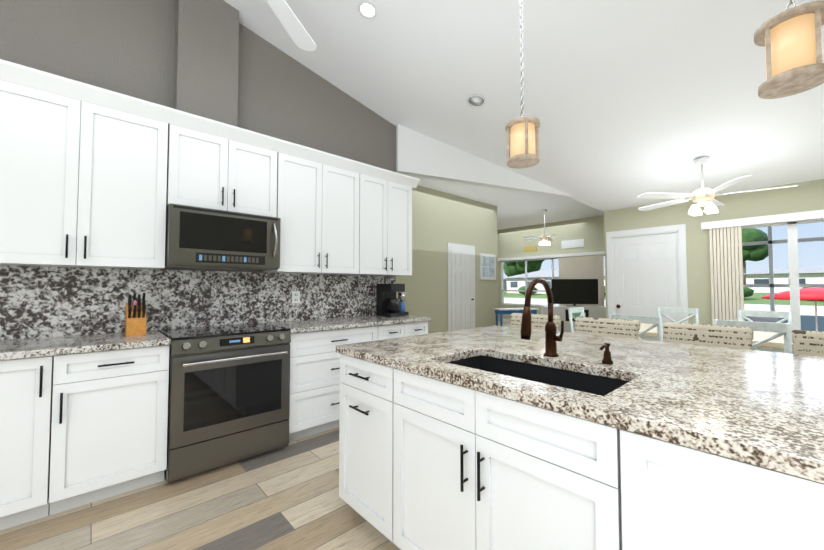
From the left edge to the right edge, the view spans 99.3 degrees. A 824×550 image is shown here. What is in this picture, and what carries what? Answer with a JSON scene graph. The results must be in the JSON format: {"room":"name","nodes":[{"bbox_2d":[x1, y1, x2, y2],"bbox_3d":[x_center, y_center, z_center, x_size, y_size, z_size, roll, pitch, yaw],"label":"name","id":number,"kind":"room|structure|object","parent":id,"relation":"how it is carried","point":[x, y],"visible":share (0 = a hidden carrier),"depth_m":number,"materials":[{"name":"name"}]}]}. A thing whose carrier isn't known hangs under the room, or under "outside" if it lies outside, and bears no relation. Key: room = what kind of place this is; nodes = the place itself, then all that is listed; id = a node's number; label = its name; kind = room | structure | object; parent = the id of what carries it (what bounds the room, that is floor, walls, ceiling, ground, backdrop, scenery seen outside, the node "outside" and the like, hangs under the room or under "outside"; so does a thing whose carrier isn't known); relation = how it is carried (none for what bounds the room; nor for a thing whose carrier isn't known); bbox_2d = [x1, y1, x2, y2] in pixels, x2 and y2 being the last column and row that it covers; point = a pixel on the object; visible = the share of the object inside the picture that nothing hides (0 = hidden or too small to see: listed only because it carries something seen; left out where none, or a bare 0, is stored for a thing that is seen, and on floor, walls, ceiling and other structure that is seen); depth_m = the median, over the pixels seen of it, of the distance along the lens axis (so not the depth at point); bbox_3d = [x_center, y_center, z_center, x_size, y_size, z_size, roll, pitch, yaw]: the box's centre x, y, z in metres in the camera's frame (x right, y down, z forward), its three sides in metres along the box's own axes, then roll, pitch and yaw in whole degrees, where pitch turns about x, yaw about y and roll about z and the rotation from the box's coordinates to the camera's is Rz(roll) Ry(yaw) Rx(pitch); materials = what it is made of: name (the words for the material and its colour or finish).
{"room":"dining room and kitchen","nodes":[
{"label":"dining room and kitchen","id":0,"kind":"room"},
{"bbox_2d":[0,0,395,283],"bbox_3d":[-2.695,-1.139,2.099,6.650,4.900,0.120,2,-3,-42],"label":"wall","id":1,"kind":"structure","parent":0,"point":[125,47],"depth_m":2.73,"materials":[{"name":"grey paint"}]},
{"bbox_2d":[0,80,167,269],"bbox_3d":[-2.151,-0.565,2.245,0.916,1.018,0.362,2,-3,-42],"label":"upper cabinet","id":2,"kind":"object","parent":1,"relation":"attached to","point":[83,184],"visible":1,"depth_m":2.15,"materials":[{"name":"white wood"}]},
{"bbox_2d":[0,265,394,340],"bbox_3d":[-1.438,0.202,3.103,3.320,0.456,0.019,2,-3,-42],"label":"backsplash","id":3,"kind":"structure","parent":1,"relation":"attached to","point":[40,302],"depth_m":2.68,"materials":[{"name":"grey stone"}]},
{"bbox_2d":[292,291,299,302],"bbox_3d":[-1.119,0.215,3.376,0.076,0.116,0.006,2,-3,-42],"label":"outlet","id":4,"kind":"object","parent":3,"relation":"attached to","point":[295,296],"visible":1,"depth_m":3.37,"materials":[{"name":"white plastic"}]},
{"bbox_2d":[0,59,419,188],"bbox_3d":[-1.260,-1.091,3.056,3.300,0.088,0.392,2,-3,-42],"label":"crown molding","id":5,"kind":"structure","parent":1,"relation":"attached to","point":[15,73],"depth_m":2.45,"materials":[{"name":"white wood"}]},
{"bbox_2d":[166,124,276,217],"bbox_3d":[-1.525,-0.768,2.823,0.763,0.572,0.362,2,-3,-42],"label":"upper cabinet","id":6,"kind":"object","parent":1,"relation":"attached to","point":[206,170],"visible":0.85,"depth_m":2.68,"materials":[{"name":"white wood"}]},
{"bbox_2d":[165,203,280,270],"bbox_3d":[-1.488,-0.265,2.765,0.762,0.429,0.472,2,-3,-42],"label":"microwave","id":7,"kind":"object","parent":6,"relation":"attached to","point":[203,238],"visible":1,"depth_m":2.60,"materials":[{"name":"black metal"}]},
{"bbox_2d":[263,152,359,274],"bbox_3d":[-0.933,-0.527,3.356,0.826,1.018,0.362,2,-3,-42],"label":"upper cabinet","id":8,"kind":"object","parent":1,"relation":"attached to","point":[317,208],"visible":0.94,"depth_m":3.22,"materials":[{"name":"white wood"}]},
{"bbox_2d":[344,173,411,275],"bbox_3d":[-0.361,-0.509,3.877,0.716,1.018,0.362,2,-3,-42],"label":"upper cabinet","id":9,"kind":"object","parent":1,"relation":"attached to","point":[385,227],"visible":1,"depth_m":3.74,"materials":[{"name":"white wood"}]},
{"bbox_2d":[174,0,238,126],"bbox_3d":[-1.679,-2.205,2.893,0.430,2.115,0.130,2,-3,-42],"label":"chase","id":10,"kind":"structure","parent":0,"point":[206,58],"depth_m":2.82,"materials":[{"name":"grey paint"}]},
{"bbox_2d":[0,321,570,549],"bbox_3d":[0.123,1.443,5.044,15.300,0.060,11.600,2,-3,-42],"label":"floor","id":11,"kind":"structure","parent":0,"point":[286,498],"depth_m":1.90,"materials":[{"name":"brown wood"}]},
{"bbox_2d":[0,356,53,530],"bbox_3d":[-2.278,0.866,1.894,0.479,0.878,0.638,2,-3,-42],"label":"base cabinet","id":12,"kind":"object","parent":11,"relation":"on","point":[26,389],"visible":0.96,"depth_m":1.80,"materials":[{"name":"white wood"}]},
{"bbox_2d":[49,345,168,515],"bbox_3d":[-1.909,0.877,2.230,0.513,0.878,0.638,2,-3,-42],"label":"base cabinet","id":13,"kind":"object","parent":11,"relation":"on","point":[109,425],"visible":1,"depth_m":2.01,"materials":[{"name":"white wood"}]},
{"bbox_2d":[0,330,170,360],"bbox_3d":[-2.088,0.415,2.085,0.999,0.036,0.635,2,-3,-42],"label":"countertop","id":14,"kind":"structure","parent":13,"relation":"on","point":[32,347],"depth_m":2.02,"materials":[{"name":"stone"}]},
{"bbox_2d":[125,293,146,335],"bbox_3d":[-1.876,0.264,2.383,0.105,0.285,0.194,2,-3,-42],"label":"knife block","id":15,"kind":"object","parent":14,"relation":"on","point":[135,319],"visible":1,"depth_m":2.35,"materials":[{"name":"brown wood"}]},
{"bbox_2d":[158,323,290,482],"bbox_3d":[-1.405,0.871,2.635,0.764,0.919,0.677,2,-3,-42],"label":"range oven","id":16,"kind":"object","parent":11,"relation":"on","point":[228,394],"visible":0.96,"depth_m":2.39,"materials":[{"name":"black metal"}]},
{"bbox_2d":[289,326,377,441],"bbox_3d":[-0.829,0.911,3.215,0.856,0.878,0.638,2,-3,-42],"label":"base cabinet","id":17,"kind":"object","parent":11,"relation":"on","point":[314,382],"visible":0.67,"depth_m":2.89,"materials":[{"name":"white wood"}]},
{"bbox_2d":[267,315,431,333],"bbox_3d":[-0.573,0.462,3.467,1.559,0.036,0.635,2,-3,-42],"label":"countertop","id":18,"kind":"structure","parent":17,"relation":"on","point":[302,326],"depth_m":3.22,"materials":[{"name":"stone"}]},
{"bbox_2d":[376,284,408,316],"bbox_3d":[-0.204,0.280,3.959,0.300,0.360,0.260,2,-3,-42],"label":"coffee maker","id":19,"kind":"object","parent":18,"relation":"on","point":[389,303],"visible":1,"depth_m":3.88,"materials":[{"name":"black plastic"}]},
{"bbox_2d":[339,354,399,548],"bbox_3d":[-0.027,0.868,1.940,0.656,0.878,0.460,2,-3,-42],"label":"base cabinet","id":20,"kind":"object","parent":11,"relation":"on","point":[366,411],"visible":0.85,"depth_m":1.73,"materials":[{"name":"white wood"}]},
{"bbox_2d":[378,321,427,339],"bbox_3d":[-0.264,0.929,3.730,0.666,0.878,0.638,2,-3,-42],"label":"base cabinet","id":21,"kind":"object","parent":11,"relation":"on","point":[390,331],"visible":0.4,"depth_m":3.51,"materials":[{"name":"white wood"}]},
{"bbox_2d":[393,368,621,549],"bbox_3d":[0.440,0.850,1.428,0.656,0.878,0.915,2,-3,-42],"label":"base cabinet","id":22,"kind":"object","parent":11,"relation":"on","point":[473,469],"visible":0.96,"depth_m":1.18,"materials":[{"name":"white wood"}]},
{"bbox_2d":[493,308,538,325],"bbox_3d":[2.509,1.169,8.450,1.000,0.720,0.360,0,-2,-12],"label":"console table","id":23,"kind":"object","parent":11,"relation":"on","point":[501,311],"visible":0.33,"depth_m":8.30,"materials":[{"name":"blue wood"}]},
{"bbox_2d":[510,313,559,330],"bbox_3d":[0.970,0.847,3.034,0.465,0.994,0.450,2,-3,-42],"label":"stool","id":24,"kind":"object","parent":11,"relation":"on","point":[539,321],"visible":0.17,"depth_m":3.12,"materials":[{"name":"fabric"}]},
{"bbox_2d":[541,306,605,331],"bbox_3d":[4.552,1.225,9.795,1.700,0.700,0.450,0,-2,9],"label":"tv stand","id":25,"kind":"object","parent":11,"relation":"on","point":[589,311],"visible":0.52,"depth_m":9.62,"materials":[{"name":"white wood"}]},
{"bbox_2d":[551,279,597,305],"bbox_3d":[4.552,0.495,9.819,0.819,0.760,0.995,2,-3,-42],"label":"screen","id":26,"kind":"object","parent":25,"relation":"on","point":[574,292],"visible":0.93,"depth_m":9.79,"materials":[{"name":"black"}]},
{"bbox_2d":[568,307,584,332],"bbox_3d":[2.385,0.916,4.587,0.460,0.962,0.490,2,-3,-42],"label":"dining chair","id":27,"kind":"object","parent":11,"relation":"on","point":[575,310],"visible":0.25,"depth_m":4.66,"materials":[{"name":"paint"}]},
{"bbox_2d":[575,317,639,338],"bbox_3d":[1.375,0.832,2.591,0.465,0.994,0.450,2,-3,-42],"label":"stool","id":28,"kind":"object","parent":11,"relation":"on","point":[623,328],"visible":0.19,"depth_m":2.68,"materials":[{"name":"wicker"}]},
{"bbox_2d":[609,314,662,340],"bbox_3d":[2.352,0.881,3.577,0.490,0.962,0.460,2,-3,-42],"label":"dining chair","id":29,"kind":"object","parent":11,"relation":"on","point":[656,321],"visible":0.1,"depth_m":3.35,"materials":[{"name":"paint"}]},
{"bbox_2d":[657,307,698,323],"bbox_3d":[3.394,0.914,4.527,0.490,0.962,0.460,2,-3,-42],"label":"dining chair","id":30,"kind":"object","parent":11,"relation":"on","point":[692,311],"visible":0.17,"depth_m":4.66,"materials":[{"name":"paint"}]},
{"bbox_2d":[663,322,753,349],"bbox_3d":[1.779,0.817,2.148,0.465,0.994,0.450,2,-3,-42],"label":"stool","id":31,"kind":"object","parent":11,"relation":"on","point":[738,337],"visible":0.19,"depth_m":2.24,"materials":[{"name":"wicker"}]},
{"bbox_2d":[638,323,793,353],"bbox_3d":[3.143,0.989,3.753,1.000,0.760,1.700,2,-3,-42],"label":"dining table","id":32,"kind":"object","parent":11,"relation":"on","point":[775,345],"depth_m":3.33,"materials":[{"name":"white wood"}]},
{"bbox_2d":[620,429,823,549],"bbox_3d":[0.940,0.832,0.880,0.656,0.878,0.559,2,-3,-42],"label":"panel","id":33,"kind":"object","parent":11,"relation":"on","point":[674,496],"visible":0.58,"depth_m":0.78,"materials":[{"name":"white wood"}]},
{"bbox_2d":[714,319,791,353],"bbox_3d":[2.905,0.861,2.971,0.490,0.962,0.460,2,-3,-42],"label":"dining chair","id":34,"kind":"object","parent":11,"relation":"on","point":[784,329],"visible":0.12,"depth_m":2.75,"materials":[{"name":"paint"}]},
{"bbox_2d":[738,310,792,332],"bbox_3d":[3.947,0.893,3.921,0.490,0.962,0.460,2,-3,-42],"label":"dining chair","id":35,"kind":"object","parent":11,"relation":"on","point":[742,314],"visible":0.27,"depth_m":4.05,"materials":[{"name":"paint"}]},
{"bbox_2d":[792,330,823,356],"bbox_3d":[2.190,0.801,1.698,0.465,0.994,0.450,2,-3,-42],"label":"stool","id":36,"kind":"object","parent":11,"relation":"on","point":[810,343],"visible":0.17,"depth_m":1.93,"materials":[{"name":"wicker"}]},
{"bbox_3d":[1.099,0.857,1.637,0.596,0.878,2.425,2,-3,-42],"label":"kitchen island","id":37,"kind":"object","parent":11,"relation":"on","visible":0},
{"bbox_2d":[336,325,823,482],"bbox_3d":[0.973,0.505,1.533,1.520,0.255,2.483,2,-3,-42],"label":"countertop","id":38,"kind":"structure","parent":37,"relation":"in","point":[764,409],"depth_m":1.22,"materials":[{"name":"stone"}]},
{"bbox_2d":[520,278,563,356],"bbox_3d":[0.592,0.195,1.571,0.283,0.367,0.110,2,-3,-42],"label":"bronze faucet","id":39,"kind":"object","parent":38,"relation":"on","point":[551,338],"visible":1,"depth_m":1.62,"materials":[{"name":"brown metal"}]},
{"bbox_2d":[600,343,612,364],"bbox_3d":[0.811,0.332,1.471,0.094,0.086,0.044,2,-3,-42],"label":"soap dispenser","id":40,"kind":"object","parent":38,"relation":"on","point":[607,359],"visible":1,"depth_m":1.48,"materials":[{"name":"brown metal"}]},
{"bbox_2d":[396,185,497,333],"bbox_3d":[0.283,-0.309,7.363,5.120,3.600,0.120,2,-3,-42],"label":"wall","id":41,"kind":"structure","parent":0,"point":[440,220],"depth_m":7.62,"materials":[{"name":"beige paint"}]},
{"bbox_2d":[447,243,474,330],"bbox_3d":[1.171,0.403,7.998,0.960,2.220,0.097,2,-3,-42],"label":"door","id":42,"kind":"structure","parent":41,"relation":"attached to","point":[461,283],"depth_m":7.97,"materials":[{"name":"white wood"}]},
{"bbox_2d":[480,253,495,279],"bbox_3d":[1.895,-0.203,8.725,0.640,0.640,0.031,2,-3,-42],"label":"framed picture","id":43,"kind":"object","parent":41,"relation":"attached to","point":[487,266],"visible":1,"depth_m":8.70,"materials":[{"name":"white"}]},
{"bbox_2d":[396,124,572,198],"bbox_3d":[1.501,-1.603,5.085,3.732,0.730,0.120,1,-2,-24],"label":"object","id":44,"kind":"object","parent":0,"point":[420,155],"visible":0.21,"depth_m":4.57,"materials":[{"name":"white paint"}]},
{"bbox_2d":[407,175,603,229],"bbox_3d":[1.198,-1.787,8.912,8.450,0.001,7.500,2,-3,-42],"label":"ceiling","id":45,"kind":"structure","parent":0,"point":[515,209],"depth_m":8.88,"materials":[{"name":"white paint"}]},
{"bbox_2d":[523,210,570,245],"bbox_3d":[3.595,-1.290,9.543,1.253,0.948,1.244,2,-3,-42],"label":"ceiling fan","id":46,"kind":"object","parent":45,"relation":"hanging from","point":[545,237],"visible":1,"depth_m":9.45,"materials":[{"name":"white"}]},
{"bbox_2d":[224,0,823,211],"bbox_3d":[0.391,-2.256,1.351,10.350,2.101,5.300,2,-3,-42],"label":"ceiling","id":47,"kind":"structure","parent":0,"point":[627,103],"depth_m":3.26,"materials":[{"name":"white paint"}]},
{"bbox_2d":[266,0,315,50],"bbox_3d":[-0.843,-1.956,1.840,1.004,0.795,1.004,1,-2,-35],"label":"ceiling fan","id":48,"kind":"object","parent":47,"relation":"hanging from","point":[293,26],"visible":1,"depth_m":2.25,"materials":[{"name":"white plastic"}]},
{"bbox_2d":[358,1,376,18],"bbox_3d":[-0.354,-2.114,2.793,0.149,0.038,0.150,2,-3,-42],"label":"recessed light","id":49,"kind":"object","parent":47,"relation":"in","point":[367,9],"visible":1,"depth_m":2.79,"materials":[{"name":"white plastic"}]},
{"bbox_2d":[467,94,485,107],"bbox_3d":[0.670,-1.813,3.650,0.198,0.048,0.200,2,-3,-42],"label":"recessed light","id":50,"kind":"object","parent":47,"relation":"attached to","point":[476,100],"visible":1,"depth_m":3.64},
{"bbox_2d":[505,0,539,168],"bbox_3d":[0.624,-1.365,1.994,0.188,1.475,0.188,2,-3,-42],"label":"pendant light","id":51,"kind":"object","parent":47,"relation":"hanging from","point":[522,132],"visible":1,"depth_m":1.93,"materials":[{"name":"beige glass"}]},
{"bbox_2d":[637,157,797,215],"bbox_3d":[3.398,-1.028,4.064,1.413,0.631,1.448,2,-3,-42],"label":"fan","id":52,"kind":"object","parent":47,"relation":"hanging from","point":[702,196],"visible":0.98,"depth_m":4.00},
{"bbox_2d":[754,0,823,98],"bbox_3d":[1.318,-1.391,1.233,0.188,1.475,0.188,2,-3,-42],"label":"pendant light","id":53,"kind":"object","parent":47,"relation":"hanging from","point":[789,40],"visible":1,"depth_m":1.17,"materials":[{"name":"beige glass"}]},
{"bbox_2d":[497,215,604,320],"bbox_3d":[4.290,-0.161,11.700,0.150,3.600,7.230,2,-3,-42],"label":"wall","id":54,"kind":"structure","parent":0,"point":[512,243],"depth_m":11.41,"materials":[{"name":"beige paint"}]},
{"bbox_2d":[524,246,536,251],"bbox_3d":[4.018,-0.890,11.896,0.017,0.170,0.450,2,-3,-42],"label":"sign plaque","id":55,"kind":"object","parent":54,"relation":"attached to","point":[530,248],"depth_m":11.88,"materials":[{"name":"gold metal"}]},
{"bbox_2d":[498,251,604,305],"bbox_3d":[4.510,0.179,11.260,0.097,1.650,4.000,2,-3,-42],"label":"blind stack","id":56,"kind":"object","parent":54,"relation":"attached to","point":[587,265],"visible":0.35,"depth_m":10.57,"materials":[{"name":"beige fabric"}]},
{"bbox_2d":[501,255,604,305],"bbox_3d":[4.589,0.226,11.330,0.070,1.600,3.900,2,-3,-42],"label":"window","id":57,"kind":"structure","parent":54,"relation":"in","point":[503,290],"depth_m":12.05,"materials":[{"name":"white"}]},
{"bbox_2d":[561,239,584,248],"bbox_3d":[4.978,-0.966,10.845,0.017,0.250,0.700,2,-3,-42],"label":"sign plaque","id":58,"kind":"object","parent":54,"relation":"attached to","point":[575,243],"depth_m":10.82,"materials":[{"name":"white metal"}]},
{"bbox_2d":[604,179,823,324],"bbox_3d":[4.620,-0.411,4.370,0.150,3.600,4.050,2,-3,-42],"label":"wall","id":59,"kind":"structure","parent":0,"point":[805,196],"depth_m":4.86,"materials":[{"name":"beige paint"}]},
{"bbox_2d":[606,224,687,324],"bbox_3d":[3.610,0.352,5.407,0.190,2.145,1.050,2,-3,-42],"label":"door","id":60,"kind":"structure","parent":59,"relation":"attached to","point":[646,271],"depth_m":5.37,"materials":[{"name":"white wood"}]},
{"bbox_2d":[701,210,823,324],"bbox_3d":[4.587,0.305,4.187,0.107,2.095,1.700,2,-3,-42],"label":"blind stack","id":61,"kind":"object","parent":59,"relation":"attached to","point":[721,256],"visible":0.58,"depth_m":4.61,"materials":[{"name":"beige fabric"}]},
{"bbox_2d":[730,219,823,329],"bbox_3d":[4.673,0.356,4.271,0.070,2.060,1.550,2,-3,-42],"label":"window","id":62,"kind":"structure","parent":59,"relation":"in","point":[793,269],"depth_m":4.26,"materials":[{"name":"white"}]},
{"bbox_3d":[5.333,1.560,7.900,5.750,0.060,30.000,2,-3,-42],"label":"deck","id":63,"kind":"object","parent":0,"visible":0},
{"bbox_2d":[729,313,778,331],"bbox_3d":[5.771,1.026,5.880,2.250,0.870,0.600,2,-3,-42],"label":"lounger","id":64,"kind":"object","parent":63,"relation":"on","point":[765,319],"depth_m":5.05,"materials":[{"name":"grey"}]},
{"bbox_2d":[738,226,823,310],"bbox_3d":[7.837,-0.103,5.197,5.710,3.080,6.550,2,-3,-42],"label":"cage","id":65,"kind":"object","parent":63,"relation":"on","point":[770,242],"visible":0.04,"depth_m":8.43,"materials":[{"name":"white metal"}]},
{"label":"outside","id":66,"kind":"structure","parent":0,"visible":0},
{"bbox_2d":[504,291,823,305],"bbox_3d":[70.432,3.924,61.834,91.600,2.050,190.000,2,-3,-42],"label":"bank","id":67,"kind":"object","parent":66,"point":[755,298],"visible":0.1,"depth_m":38.18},
{"bbox_2d":[503,278,506,289],"bbox_3d":[12.659,1.884,86.365,11.200,4.700,19.200,2,-3,-42],"label":"house","id":68,"kind":"structure","parent":67,"relation":"on","point":[504,280],"depth_m":82.68,"materials":[{"name":"white paint"}]},
{"bbox_2d":[503,260,543,276],"bbox_3d":[25.082,-1.996,78.862,8.641,11.567,10.767,2,-3,-42],"label":"tree","id":69,"kind":"object","parent":67,"relation":"on","point":[513,268],"visible":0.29,"depth_m":77.69,"materials":[{"name":"green plant"}]},
{"bbox_2d":[505,268,604,293],"bbox_3d":[28.576,1.187,62.995,11.200,4.700,21.200,2,-3,-42],"label":"house","id":70,"kind":"structure","parent":67,"relation":"on","point":[516,282],"depth_m":64.34,"materials":[{"name":"white paint"}]},
{"bbox_2d":[518,285,823,300],"bbox_3d":[38.989,1.897,37.599,4.600,1.750,126.900,2,-3,-42],"label":"hedge","id":71,"kind":"object","parent":67,"relation":"on","point":[748,292],"visible":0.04,"depth_m":38.37,"materials":[{"name":"green plant"}]},
{"bbox_2d":[723,228,768,283],"bbox_3d":[58.904,-2.580,62.457,6.840,11.614,7.174,2,-3,-42],"label":"tree","id":72,"kind":"object","parent":67,"relation":"on","point":[755,253],"visible":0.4,"depth_m":59.94,"materials":[{"name":"green plant"}]},
{"bbox_2d":[743,267,823,292],"bbox_3d":[55.510,0.912,48.313,10.200,4.050,14.200,2,-3,-42],"label":"house","id":73,"kind":"structure","parent":67,"relation":"on","point":[811,275],"depth_m":47.68,"materials":[{"name":"white paint"}]},
{"bbox_3d":[10.463,2.415,10.522,5.400,1.570,95.000,2,-3,-42],"label":"lawn","id":74,"kind":"structure","parent":0,"visible":0},
{"bbox_2d":[504,298,823,315],"bbox_3d":[25.371,2.973,20.727,30.400,1.150,150.000,2,-3,-42],"label":"seawall","id":75,"kind":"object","parent":74,"relation":"attached to","point":[807,310],"depth_m":33.61,"materials":[{"name":"white concrete"}]},
{"bbox_2d":[729,312,823,331],"bbox_3d":[25.334,3.307,20.682,29.700,0.080,170.000,2,-3,-42],"label":"canal","id":76,"kind":"object","parent":75,"relation":"in","point":[808,322],"depth_m":25.22,"materials":[{"name":"blue liquid"}]},
{"bbox_2d":[762,287,823,330],"bbox_3d":[14.777,1.480,12.800,2.663,2.105,2.800,2,-3,-42],"label":"umbrella","id":77,"kind":"object","parent":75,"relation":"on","point":[814,293],"visible":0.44,"depth_m":12.58,"materials":[{"name":"red fabric"}]}
]}

